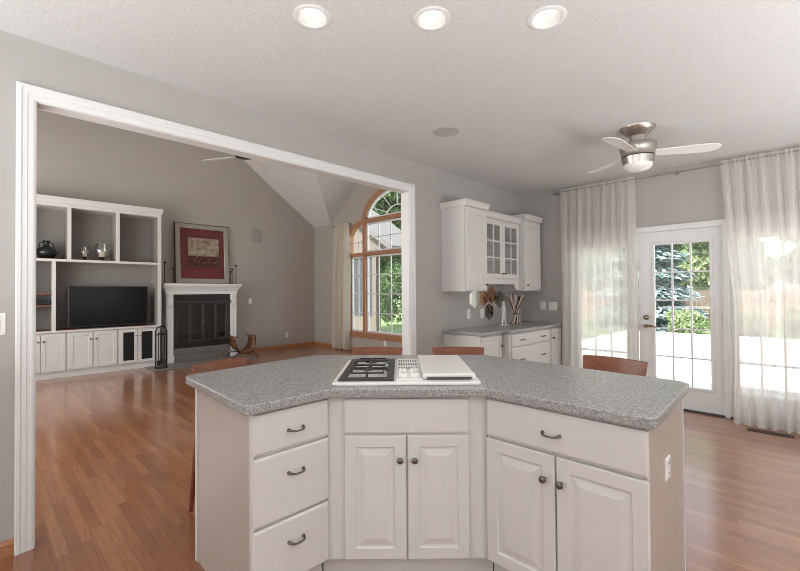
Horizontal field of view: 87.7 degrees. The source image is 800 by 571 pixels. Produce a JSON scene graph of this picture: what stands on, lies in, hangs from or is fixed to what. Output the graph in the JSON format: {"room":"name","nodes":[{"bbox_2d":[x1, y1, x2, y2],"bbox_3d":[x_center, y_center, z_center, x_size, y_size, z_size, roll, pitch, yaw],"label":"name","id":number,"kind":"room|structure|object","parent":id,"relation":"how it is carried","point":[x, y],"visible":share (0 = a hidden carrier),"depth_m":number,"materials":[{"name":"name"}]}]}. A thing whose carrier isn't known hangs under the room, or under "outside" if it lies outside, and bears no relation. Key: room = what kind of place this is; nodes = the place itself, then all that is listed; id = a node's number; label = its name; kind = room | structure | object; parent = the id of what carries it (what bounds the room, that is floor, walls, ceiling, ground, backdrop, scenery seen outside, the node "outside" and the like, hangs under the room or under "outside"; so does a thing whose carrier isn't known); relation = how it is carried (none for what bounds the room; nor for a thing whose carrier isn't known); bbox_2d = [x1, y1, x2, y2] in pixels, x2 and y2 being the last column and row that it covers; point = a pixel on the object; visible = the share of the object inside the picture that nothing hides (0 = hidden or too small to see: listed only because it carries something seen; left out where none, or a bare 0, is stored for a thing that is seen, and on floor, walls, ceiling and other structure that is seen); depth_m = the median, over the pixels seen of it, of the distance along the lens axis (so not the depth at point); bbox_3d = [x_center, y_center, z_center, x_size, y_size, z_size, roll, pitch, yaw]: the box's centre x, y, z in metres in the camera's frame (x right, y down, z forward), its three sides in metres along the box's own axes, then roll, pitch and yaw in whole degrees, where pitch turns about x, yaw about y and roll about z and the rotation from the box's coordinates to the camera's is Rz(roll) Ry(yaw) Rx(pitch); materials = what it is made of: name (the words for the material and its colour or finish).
{"room":"kitchen","nodes":[
{"label":"kitchen","id":0,"kind":"room"},
{"bbox_2d":[37,110,314,359],"bbox_3d":[-5.012,-1.437,8.043,0.120,5.892,8.030,-1,-1,45],"label":"wall","id":1,"kind":"structure","parent":0,"point":[77,158],"depth_m":8.90,"materials":[{"name":"beige paint"}]},
{"bbox_2d":[252,229,261,242],"bbox_3d":[-3.317,-1.150,9.670,0.008,0.320,0.220,-1,-1,45],"label":"wall speaker","id":2,"kind":"object","parent":1,"relation":"attached to","point":[257,233],"visible":1,"depth_m":9.67,"materials":[{"name":"plastic"}]},
{"bbox_2d":[237,341,314,352],"bbox_3d":[-2.962,1.478,9.970,0.016,0.085,2.180,-1,-1,45],"label":"baseboard","id":3,"kind":"structure","parent":1,"relation":"attached to","point":[313,342],"depth_m":10.05,"materials":[{"name":"brown wood"}]},
{"bbox_2d":[0,30,521,541],"bbox_3d":[-0.858,-1.504,3.503,0.100,5.842,8.680,-1,-1,45],"label":"wall","id":4,"kind":"structure","parent":0,"point":[22,59],"depth_m":2.85,"materials":[{"name":"grey paint"}]},
{"bbox_2d":[0,313,5,334],"bbox_3d":[-2.096,0.200,2.129,0.010,0.115,0.118,-1,-1,45],"label":"light switch","id":5,"kind":"object","parent":4,"relation":"attached to","point":[2,315],"visible":1,"depth_m":2.16,"materials":[{"name":"white plastic"}]},
{"bbox_2d":[0,538,13,559],"bbox_3d":[-2.929,1.360,1.253,0.016,0.085,2.593,-1,-1,45],"label":"baseboard","id":6,"kind":"structure","parent":4,"relation":"attached to","point":[7,546],"depth_m":2.16,"materials":[{"name":"brown wood"}]},
{"bbox_2d":[14,81,415,555],"bbox_3d":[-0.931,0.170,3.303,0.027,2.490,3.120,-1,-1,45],"label":"trim","id":7,"kind":"structure","parent":4,"relation":"attached to","point":[27,95],"depth_m":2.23,"materials":[{"name":"white paint"}]},
{"bbox_2d":[440,198,489,291],"bbox_3d":[0.755,-0.436,4.786,0.369,1.007,0.476,-1,-1,45],"label":"upper cabinet","id":8,"kind":"object","parent":4,"relation":"attached to","point":[463,221],"visible":1,"depth_m":4.65,"materials":[{"name":"white paint"}]},
{"bbox_2d":[467,309,469,318],"bbox_3d":[0.846,0.351,5.119,0.009,0.115,0.070,-1,-1,45],"label":"outlet","id":9,"kind":"object","parent":4,"relation":"attached to","point":[468,310],"visible":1,"depth_m":5.11,"materials":[{"name":"white plastic"}]},
{"bbox_2d":[469,291,478,307],"bbox_3d":[0.931,0.167,5.212,0.006,0.239,0.208,-1,-1,45],"label":"mirror","id":10,"kind":"object","parent":4,"relation":"attached to","point":[474,295],"visible":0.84,"depth_m":5.21,"materials":[{"name":"silver metal"}]},
{"bbox_2d":[480,309,483,317],"bbox_3d":[1.052,0.360,5.330,0.009,0.115,0.070,-1,-1,45],"label":"outlet","id":11,"kind":"object","parent":4,"relation":"attached to","point":[481,310],"visible":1,"depth_m":5.32,"materials":[{"name":"white plastic"}]},
{"bbox_2d":[479,291,487,305],"bbox_3d":[1.078,0.158,5.362,0.006,0.219,0.190,-1,-1,45],"label":"mirror","id":12,"kind":"object","parent":4,"relation":"attached to","point":[483,295],"visible":0.87,"depth_m":5.35,"materials":[{"name":"brown metal"}]},
{"bbox_2d":[485,303,492,318],"bbox_3d":[1.163,0.338,5.445,0.006,0.219,0.190,-1,-1,45],"label":"mirror","id":13,"kind":"object","parent":4,"relation":"attached to","point":[489,308],"visible":1,"depth_m":5.45,"materials":[{"name":"grey mirror"}]},
{"bbox_2d":[487,287,495,303],"bbox_3d":[1.208,0.129,5.494,0.006,0.229,0.199,-1,-1,45],"label":"mirror","id":14,"kind":"object","parent":4,"relation":"attached to","point":[491,292],"visible":1,"depth_m":5.49,"materials":[{"name":"brown metal"}]},
{"bbox_2d":[495,290,502,307],"bbox_3d":[1.341,0.179,5.629,0.006,0.239,0.208,-1,-1,45],"label":"mirror","id":15,"kind":"object","parent":4,"relation":"attached to","point":[499,295],"visible":0.87,"depth_m":5.63,"materials":[{"name":"grey mirror"}]},
{"bbox_2d":[486,210,521,289],"bbox_3d":[1.191,-0.413,5.272,0.309,0.937,0.875,-1,-1,45],"label":"upper cabinet","id":16,"kind":"object","parent":4,"relation":"attached to","point":[502,230],"visible":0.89,"depth_m":5.37,"materials":[{"name":"white paint"}]},
{"bbox_2d":[487,238,514,244],"bbox_3d":[1.162,-0.564,5.302,0.209,0.016,0.839,-1,-1,44],"label":"shelf","id":17,"kind":"object","parent":16,"relation":"attached to","point":[512,241],"depth_m":5.46,"materials":[{"name":"white paint"}]},
{"bbox_2d":[487,258,515,262],"bbox_3d":[1.163,-0.319,5.298,0.209,0.016,0.839,-1,-1,44],"label":"shelf","id":18,"kind":"object","parent":16,"relation":"attached to","point":[489,260],"depth_m":5.40,"materials":[{"name":"white paint"}]},
{"bbox_2d":[502,214,542,290],"bbox_3d":[1.686,-0.430,5.732,0.369,1.007,0.521,-1,-1,45],"label":"upper cabinet","id":19,"kind":"object","parent":4,"relation":"attached to","point":[529,228],"visible":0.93,"depth_m":5.57,"materials":[{"name":"white paint"}]},
{"bbox_2d":[244,160,356,226],"bbox_3d":[-2.891,-2.968,5.899,6.155,2.860,8.066,-1,-1,45],"label":"ceiling","id":20,"kind":"structure","parent":0,"point":[319,199],"depth_m":9.59,"materials":[{"name":"white paint"}]},
{"bbox_2d":[202,155,269,170],"bbox_3d":[-2.323,-2.900,6.186,0.999,2.050,0.999,0,-1,-34],"label":"ceiling fan","id":21,"kind":"object","parent":20,"relation":"hanging from","point":[256,164],"visible":0.23,"depth_m":6.39,"materials":[{"name":"silver metal"}]},
{"bbox_2d":[314,184,401,347],"bbox_3d":[-0.048,-0.911,8.748,6.155,4.785,0.140,-1,-1,45],"label":"wall","id":22,"kind":"structure","parent":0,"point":[351,212],"depth_m":10.32,"materials":[{"name":"beige paint"}]},
{"bbox_2d":[315,341,351,349],"bbox_3d":[-0.050,1.438,8.625,6.015,0.085,0.016,-1,-1,45],"label":"baseboard","id":23,"kind":"structure","parent":22,"relation":"attached to","point":[316,343],"depth_m":10.41,"materials":[{"name":"brown wood"}]},
{"bbox_2d":[349,189,401,342],"bbox_3d":[-0.071,-0.502,8.712,3.210,3.347,0.160,-1,-1,45],"label":"window","id":24,"kind":"structure","parent":22,"relation":"attached to","point":[366,220],"depth_m":9.34,"materials":[{"name":"brown wood"}]},
{"bbox_2d":[0,0,799,195],"bbox_3d":[1.016,-1.441,1.203,5.995,0.140,8.227,-1,-1,45],"label":"ceiling","id":25,"kind":"structure","parent":0,"point":[532,110],"depth_m":2.58,"materials":[{"name":"white paint"}]},
{"bbox_2d":[292,4,330,29],"bbox_3d":[-0.442,-1.380,2.093,0.192,0.077,0.192,-1,-1,45],"label":"recessed light","id":26,"kind":"object","parent":25,"relation":"in","point":[309,16],"visible":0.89,"depth_m":2.12,"materials":[{"name":"white paint"}]},
{"bbox_2d":[413,6,450,30],"bbox_3d":[0.162,-1.384,2.116,0.192,0.077,0.192,-1,-1,45],"label":"recessed light","id":27,"kind":"object","parent":25,"relation":"in","point":[432,18],"visible":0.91,"depth_m":2.14,"materials":[{"name":"white paint"}]},
{"bbox_2d":[433,127,458,136],"bbox_3d":[0.398,-1.330,3.614,0.224,0.008,0.224,-1,-1,45],"label":"ceiling speaker","id":28,"kind":"object","parent":25,"relation":"attached to","point":[442,131],"visible":1,"depth_m":3.59,"materials":[{"name":"plastic"}]},
{"bbox_2d":[527,5,566,30],"bbox_3d":[0.745,-1.388,2.114,0.192,0.077,0.192,-1,-1,45],"label":"recessed light","id":29,"kind":"object","parent":25,"relation":"in","point":[547,17],"visible":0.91,"depth_m":2.14,"materials":[{"name":"white paint"}]},
{"bbox_2d":[588,122,721,173],"bbox_3d":[1.951,-1.161,3.464,1.059,0.372,0.945,-1,-1,45],"label":"ceiling fan","id":30,"kind":"object","parent":25,"relation":"hanging from","point":[638,154],"visible":1,"depth_m":3.46,"materials":[{"name":"silver metal"}]},
{"bbox_2d":[0,345,799,570],"bbox_3d":[-0.939,1.478,3.529,12.130,0.120,8.830,-1,-1,45],"label":"floor","id":31,"kind":"structure","parent":0,"point":[114,449],"depth_m":3.00,"materials":[{"name":"brown wood"}]},
{"bbox_2d":[36,194,162,380],"bbox_3d":[-5.349,0.035,7.218,0.509,2.930,2.115,-1,-1,45],"label":"entertainment center","id":32,"kind":"object","parent":31,"relation":"on","point":[130,236],"visible":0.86,"depth_m":7.26,"materials":[{"name":"white paint"}]},
{"bbox_2d":[36,300,49,304],"bbox_3d":[-5.839,0.277,6.678,0.243,0.075,0.340,-1,-1,45],"label":"box","id":33,"kind":"object","parent":32,"relation":"on","point":[38,302],"visible":0.49,"depth_m":6.65,"materials":[{"name":"black ceramic"}]},
{"bbox_2d":[36,240,56,257],"bbox_3d":[-5.769,-0.581,6.797,0.276,0.295,0.276,-1,-1,45],"label":"vase","id":34,"kind":"object","parent":32,"relation":"on","point":[45,251],"visible":0.88,"depth_m":6.73,"materials":[{"name":"ceramic"}]},
{"bbox_2d":[81,252,87,259],"bbox_3d":[-5.404,-0.547,7.139,0.150,0.232,0.150,-1,-1,45],"label":"candle holder","id":35,"kind":"object","parent":32,"relation":"on","point":[84,254],"visible":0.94,"depth_m":7.12,"materials":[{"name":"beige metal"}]},
{"bbox_2d":[98,251,107,260],"bbox_3d":[-5.229,-0.581,7.318,0.250,0.302,0.250,-1,-1,45],"label":"candle holder","id":36,"kind":"object","parent":32,"relation":"on","point":[102,255],"visible":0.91,"depth_m":7.28,"materials":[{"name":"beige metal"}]},
{"bbox_2d":[99,251,105,256],"bbox_3d":[-5.229,-0.545,7.318,0.105,0.097,0.103,-1,-1,44],"label":"candle","id":37,"kind":"object","parent":36,"relation":"on","point":[101,254],"depth_m":7.28,"materials":[{"name":"beige wax"}]},
{"bbox_2d":[68,286,147,328],"bbox_3d":[-5.108,0.372,7.337,0.200,0.715,1.165,-1,-1,45],"label":"television","id":38,"kind":"object","parent":32,"relation":"on","point":[88,306],"visible":1,"depth_m":7.29,"materials":[{"name":"black plastic"}]},
{"bbox_2d":[161,283,241,362],"bbox_3d":[-4.077,0.737,8.555,0.429,1.545,1.530,-1,-1,45],"label":"fireplace mantel","id":39,"kind":"object","parent":31,"relation":"on","point":[168,290],"visible":0.67,"depth_m":8.15,"materials":[{"name":"white paint"}]},
{"bbox_2d":[173,222,229,283],"bbox_3d":[-4.133,-0.657,8.730,0.123,1.245,1.090,-1,-1,45],"label":"framed picture","id":40,"kind":"object","parent":39,"relation":"on","point":[201,252],"visible":0.94,"depth_m":8.70,"materials":[{"name":"red paper"}]},
{"bbox_2d":[188,237,218,266],"bbox_3d":[-4.119,-0.695,8.748,0.003,0.590,0.625,-6,-5,44],"label":"print","id":41,"kind":"object","parent":40,"relation":"attached to","point":[201,252],"depth_m":8.74},
{"bbox_2d":[161,283,241,290],"bbox_3d":[-4.083,0.037,8.564,0.429,0.145,1.530,-1,-1,44],"label":"shelf","id":42,"kind":"object","parent":39,"relation":"attached to","point":[164,286],"depth_m":8.36,"materials":[{"name":"white paint"}]},
{"bbox_2d":[174,344,229,362],"bbox_3d":[-4.021,1.373,8.492,0.040,0.270,1.113,-1,-1,45],"label":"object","id":43,"kind":"structure","parent":39,"relation":"attached to","point":[221,350],"depth_m":8.46,"materials":[{"name":"stone"}]},
{"bbox_2d":[174,294,230,348],"bbox_3d":[-4.099,0.710,8.573,0.335,1.050,1.105,-1,-1,45],"label":"fireplace insert","id":44,"kind":"object","parent":39,"relation":"in","point":[199,319],"visible":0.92,"depth_m":8.58,"materials":[{"name":"metal"}]},
{"bbox_2d":[174,300,230,303],"bbox_3d":[-3.999,0.335,8.476,0.045,0.055,1.105,-1,-1,44],"label":"hood","id":45,"kind":"object","parent":44,"relation":"attached to","point":[175,301],"depth_m":8.46,"materials":[{"name":"metal"}]},
{"bbox_2d":[144,355,258,371],"bbox_3d":[-3.817,1.495,8.105,0.730,0.012,1.900,-1,-1,45],"label":"hearth","id":46,"kind":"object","parent":31,"relation":"on","point":[186,364],"depth_m":7.95,"materials":[{"name":"stone"}]},
{"bbox_2d":[154,326,167,368],"bbox_3d":[-4.310,1.103,7.519,0.220,0.763,0.220,-1,-1,45],"label":"fireplace tool set","id":47,"kind":"object","parent":46,"relation":"on","point":[164,362],"visible":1,"depth_m":7.49,"materials":[{"name":"black metal"}]},
{"bbox_2d":[226,333,258,357],"bbox_3d":[-3.297,1.255,8.703,0.358,0.465,0.551,-1,-1,45],"label":"log holder","id":48,"kind":"object","parent":46,"relation":"on","point":[251,338],"visible":0.98,"depth_m":8.70,"materials":[{"name":"beige leather"}]},
{"bbox_2d":[188,357,246,511],"bbox_3d":[-1.056,0.953,2.694,0.401,0.912,0.420,-1,-1,28],"label":"bar stool","id":49,"kind":"object","parent":31,"relation":"on","point":[229,363],"visible":0.19,"depth_m":2.68,"materials":[{"name":"brown wood"}]},
{"bbox_2d":[195,389,328,570],"bbox_3d":[-0.591,0.959,2.105,0.686,0.874,0.629,-1,-1,45],"label":"base cabinet","id":50,"kind":"object","parent":31,"relation":"on","point":[261,480],"visible":0.98,"depth_m":1.82,"materials":[{"name":"white paint"}]},
{"bbox_2d":[352,347,402,354],"bbox_3d":[-0.197,0.954,3.220,0.420,0.912,0.401,-1,-1,6],"label":"bar stool","id":51,"kind":"object","parent":31,"relation":"on","point":[355,350],"visible":0.24,"depth_m":3.38,"materials":[{"name":"brown wood"}]},
{"bbox_2d":[322,397,493,570],"bbox_3d":[0.016,0.957,2.232,1.240,0.874,0.673,0,-1,0],"label":"base cabinet","id":52,"kind":"object","parent":31,"relation":"on","point":[407,476],"visible":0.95,"depth_m":1.93,"materials":[{"name":"white paint"}]},
{"bbox_2d":[186,355,688,428],"bbox_3d":[0.105,0.496,2.156,2.118,0.040,1.740,-1,-1,45],"label":"countertop","id":53,"kind":"structure","parent":52,"relation":"on","point":[644,402],"depth_m":1.92,"materials":[{"name":"grey stone"}]},
{"bbox_2d":[332,355,480,385],"bbox_3d":[0.030,0.454,2.298,0.712,0.048,0.660,0,-1,0],"label":"cooktop","id":54,"kind":"object","parent":53,"relation":"in","point":[428,369],"visible":1,"depth_m":2.11,"materials":[{"name":"white metal"}]},
{"bbox_2d":[432,347,483,354],"bbox_3d":[0.461,0.949,3.193,0.420,0.912,0.401,0,-1,3],"label":"bar stool","id":55,"kind":"object","parent":31,"relation":"on","point":[436,350],"visible":0.21,"depth_m":3.35,"materials":[{"name":"brown wood"}]},
{"bbox_2d":[444,334,503,356],"bbox_3d":[0.847,0.984,4.725,0.535,0.874,0.425,-1,-1,45],"label":"base cabinet","id":56,"kind":"object","parent":31,"relation":"on","point":[492,344],"visible":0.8,"depth_m":4.59,"materials":[{"name":"white paint"}]},
{"bbox_2d":[501,326,560,364],"bbox_3d":[1.518,0.987,5.345,0.622,0.874,1.360,-1,-1,45],"label":"base cabinet","id":57,"kind":"object","parent":31,"relation":"on","point":[542,345],"visible":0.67,"depth_m":5.10,"materials":[{"name":"white paint"}]},
{"bbox_2d":[443,321,561,336],"bbox_3d":[1.351,0.528,5.197,0.617,0.040,1.841,-1,-1,45],"label":"countertop","id":58,"kind":"structure","parent":57,"relation":"on","point":[493,329],"depth_m":4.89,"materials":[{"name":"grey stone"}]},
{"bbox_2d":[499,301,508,325],"bbox_3d":[1.332,0.356,5.342,0.060,0.308,0.150,-1,-1,45],"label":"sculpture","id":59,"kind":"object","parent":58,"relation":"on","point":[503,309],"visible":0.99,"depth_m":5.32,"materials":[{"name":"white ceramic"}]},
{"bbox_2d":[507,293,524,323],"bbox_3d":[1.546,0.307,5.561,0.240,0.400,0.244,-1,-1,45],"label":"bundle","id":60,"kind":"object","parent":58,"relation":"on","point":[515,308],"visible":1,"depth_m":5.53,"materials":[{"name":"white wood"}]},
{"bbox_2d":[486,397,685,570],"bbox_3d":[0.747,0.948,1.975,0.905,0.874,0.627,-1,-1,45],"label":"base cabinet","id":61,"kind":"object","parent":31,"relation":"on","point":[566,491],"visible":0.97,"depth_m":1.67,"materials":[{"name":"white paint"}]},
{"bbox_2d":[664,455,670,481],"bbox_3d":[1.076,0.733,1.672,0.009,0.085,0.075,-1,-1,45],"label":"outlet","id":62,"kind":"object","parent":61,"relation":"attached to","point":[667,462],"visible":1,"depth_m":1.66,"materials":[{"name":"white plastic"}]},
{"bbox_2d":[583,355,647,376],"bbox_3d":[1.304,0.936,2.664,0.401,0.912,0.420,0,-1,-39],"label":"bar stool","id":63,"kind":"object","parent":31,"relation":"on","point":[603,363],"visible":0.23,"depth_m":2.76,"materials":[{"name":"brown wood"}]},
{"bbox_2d":[747,428,793,438],"bbox_3d":[3.487,1.388,3.925,0.330,0.006,0.100,-1,-1,45],"label":"floor vent","id":64,"kind":"object","parent":31,"relation":"in","point":[748,429],"visible":1,"depth_m":3.91,"materials":[{"name":"brown metal"}]},
{"bbox_2d":[521,146,799,364],"bbox_3d":[3.925,-0.032,4.061,5.895,2.843,0.140,-1,-1,45],"label":"wall","id":65,"kind":"structure","parent":0,"point":[696,195],"depth_m":4.94,"materials":[{"name":"grey paint"}]},
{"bbox_2d":[540,302,545,309],"bbox_3d":[2.003,0.282,5.843,0.075,0.115,0.010,-1,-1,45],"label":"light switch","id":66,"kind":"object","parent":65,"relation":"attached to","point":[542,304],"visible":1,"depth_m":5.84,"materials":[{"name":"white plastic"}]},
{"bbox_2d":[549,302,556,309],"bbox_3d":[2.107,0.285,5.740,0.118,0.115,0.010,-1,-1,45],"label":"light switch","id":67,"kind":"object","parent":65,"relation":"attached to","point":[552,305],"visible":1,"depth_m":5.74,"materials":[{"name":"white plastic"}]},
{"bbox_2d":[550,150,798,195],"bbox_3d":[3.146,-1.269,4.654,3.000,0.036,0.118,-1,-1,45],"label":"curtain rod","id":68,"kind":"object","parent":65,"relation":"attached to","point":[675,172],"visible":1,"depth_m":4.64,"materials":[{"name":"silver metal"}]},
{"bbox_2d":[560,177,637,367],"bbox_3d":[2.470,0.053,5.248,0.934,2.685,0.137,-1,-1,45],"label":"sheer curtain","id":69,"kind":"object","parent":68,"relation":"hanging from","point":[599,230],"visible":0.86,"depth_m":5.22,"materials":[{"name":"white fabric"}]},
{"bbox_2d":[720,147,799,434],"bbox_3d":[3.711,0.031,3.939,1.079,2.693,0.236,-1,-1,45],"label":"sheer curtain","id":70,"kind":"object","parent":68,"relation":"hanging from","point":[761,196],"visible":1,"depth_m":4.09,"materials":[{"name":"white fabric"}]},
{"bbox_2d":[638,226,724,414],"bbox_3d":[3.166,0.379,4.723,0.814,2.020,0.106,-1,-1,45],"label":"door","id":71,"kind":"structure","parent":65,"relation":"in","point":[711,400],"depth_m":4.66,"materials":[{"name":"white paint"}]},
{"bbox_2d":[637,219,731,417],"bbox_3d":[3.208,0.353,4.718,2.690,2.100,0.124,-1,-1,45],"label":"trim","id":72,"kind":"structure","parent":65,"relation":"attached to","point":[714,223],"depth_m":4.41,"materials":[{"name":"white paint"}]},
{"bbox_2d":[683,409,733,418],"bbox_3d":[3.231,1.396,4.720,2.550,0.014,0.160,-1,-1,45],"label":"trim","id":73,"kind":"structure","parent":65,"relation":"attached to","point":[688,410],"depth_m":4.52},
{"bbox_2d":[730,273,734,416],"bbox_3d":[3.797,0.366,4.137,0.805,2.020,0.057,-1,-1,45],"label":"window","id":74,"kind":"structure","parent":65,"relation":"in","point":[731,290],"depth_m":4.39,"materials":[{"name":"white paint"}]},
{"bbox_3d":[-1.386,-1.428,9.898,0.670,0.019,0.100,-1,-1,45],"label":"curtain rod","id":75,"kind":"object","parent":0,"visible":0},
{"bbox_2d":[332,222,350,349],"bbox_3d":[-1.391,0.013,9.784,0.640,2.925,0.262,-1,-1,45],"label":"drape","id":76,"kind":"object","parent":75,"relation":"hanging from","point":[341,242],"visible":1,"depth_m":9.70,"materials":[{"name":"white fabric"}]},
{"label":"outside","id":77,"kind":"structure","parent":0,"visible":0},
{"bbox_2d":[381,300,710,334],"bbox_3d":[19.619,1.910,34.185,100.000,0.140,63.720,-1,-1,45],"label":"lawn","id":78,"kind":"structure","parent":77,"point":[396,327],"depth_m":17.50,"materials":[{"name":"green plant"}]},
{"bbox_2d":[354,210,401,330],"bbox_3d":[-1.986,-0.742,14.438,6.450,4.950,1.500,-1,-1,45],"label":"porch","id":79,"kind":"object","parent":78,"relation":"on","point":[384,227],"visible":0.11,"depth_m":12.71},
{"bbox_2d":[372,191,401,321],"bbox_3d":[-0.474,-1.911,21.054,4.567,7.452,4.405,0,-1,-16],"label":"leafy tree","id":80,"kind":"object","parent":78,"relation":"on","point":[391,197],"visible":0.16,"depth_m":19.67,"materials":[{"name":"green plant"}]},
{"bbox_2d":[380,265,401,325],"bbox_3d":[-0.628,0.405,18.132,2.152,2.688,1.756,-1,-1,45],"label":"shrub","id":81,"kind":"object","parent":78,"relation":"on","point":[385,298],"visible":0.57,"depth_m":17.82,"materials":[{"name":"green plant"}]},
{"bbox_2d":[638,244,708,331],"bbox_3d":[9.815,-2.506,16.735,4.318,8.645,4.314,0,-1,-33],"label":"spruce","id":82,"kind":"object","parent":78,"relation":"on","point":[662,252],"visible":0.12,"depth_m":15.57,"materials":[{"name":"green plant"}]},
{"bbox_2d":[657,244,699,289],"bbox_3d":[18.078,-3.408,26.896,5.585,10.329,5.354,0,-1,-24],"label":"leafy tree","id":83,"kind":"object","parent":78,"relation":"on","point":[678,247],"visible":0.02,"depth_m":26.42,"materials":[{"name":"green plant"}]},
{"bbox_2d":[665,308,709,333],"bbox_3d":[9.704,1.206,14.066,1.303,0.965,1.094,-1,-1,45],"label":"shrub","id":84,"kind":"object","parent":78,"relation":"on","point":[682,319],"visible":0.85,"depth_m":13.82,"materials":[{"name":"green plant"}]},
{"bbox_2d":[674,242,709,291],"bbox_3d":[15.294,-2.856,19.892,4.698,9.078,5.078,-1,-1,16],"label":"leafy tree","id":85,"kind":"object","parent":78,"relation":"on","point":[700,253],"visible":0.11,"depth_m":19.64,"materials":[{"name":"green plant"}]},
{"bbox_2d":[661,289,730,324],"bbox_3d":[12.058,0.927,17.954,18.000,1.500,0.120,-1,-1,45],"label":"fence","id":86,"kind":"object","parent":78,"relation":"on","point":[703,305],"visible":0.02,"depth_m":17.32,"materials":[{"name":"beige wood"}]},
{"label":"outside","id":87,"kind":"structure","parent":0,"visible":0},
{"bbox_2d":[639,331,731,388],"bbox_3d":[8.122,1.511,7.233,10.600,0.100,10.283,-1,-1,45],"label":"patio","id":88,"kind":"structure","parent":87,"point":[682,341],"depth_m":8.56,"materials":[{"name":"concrete"}]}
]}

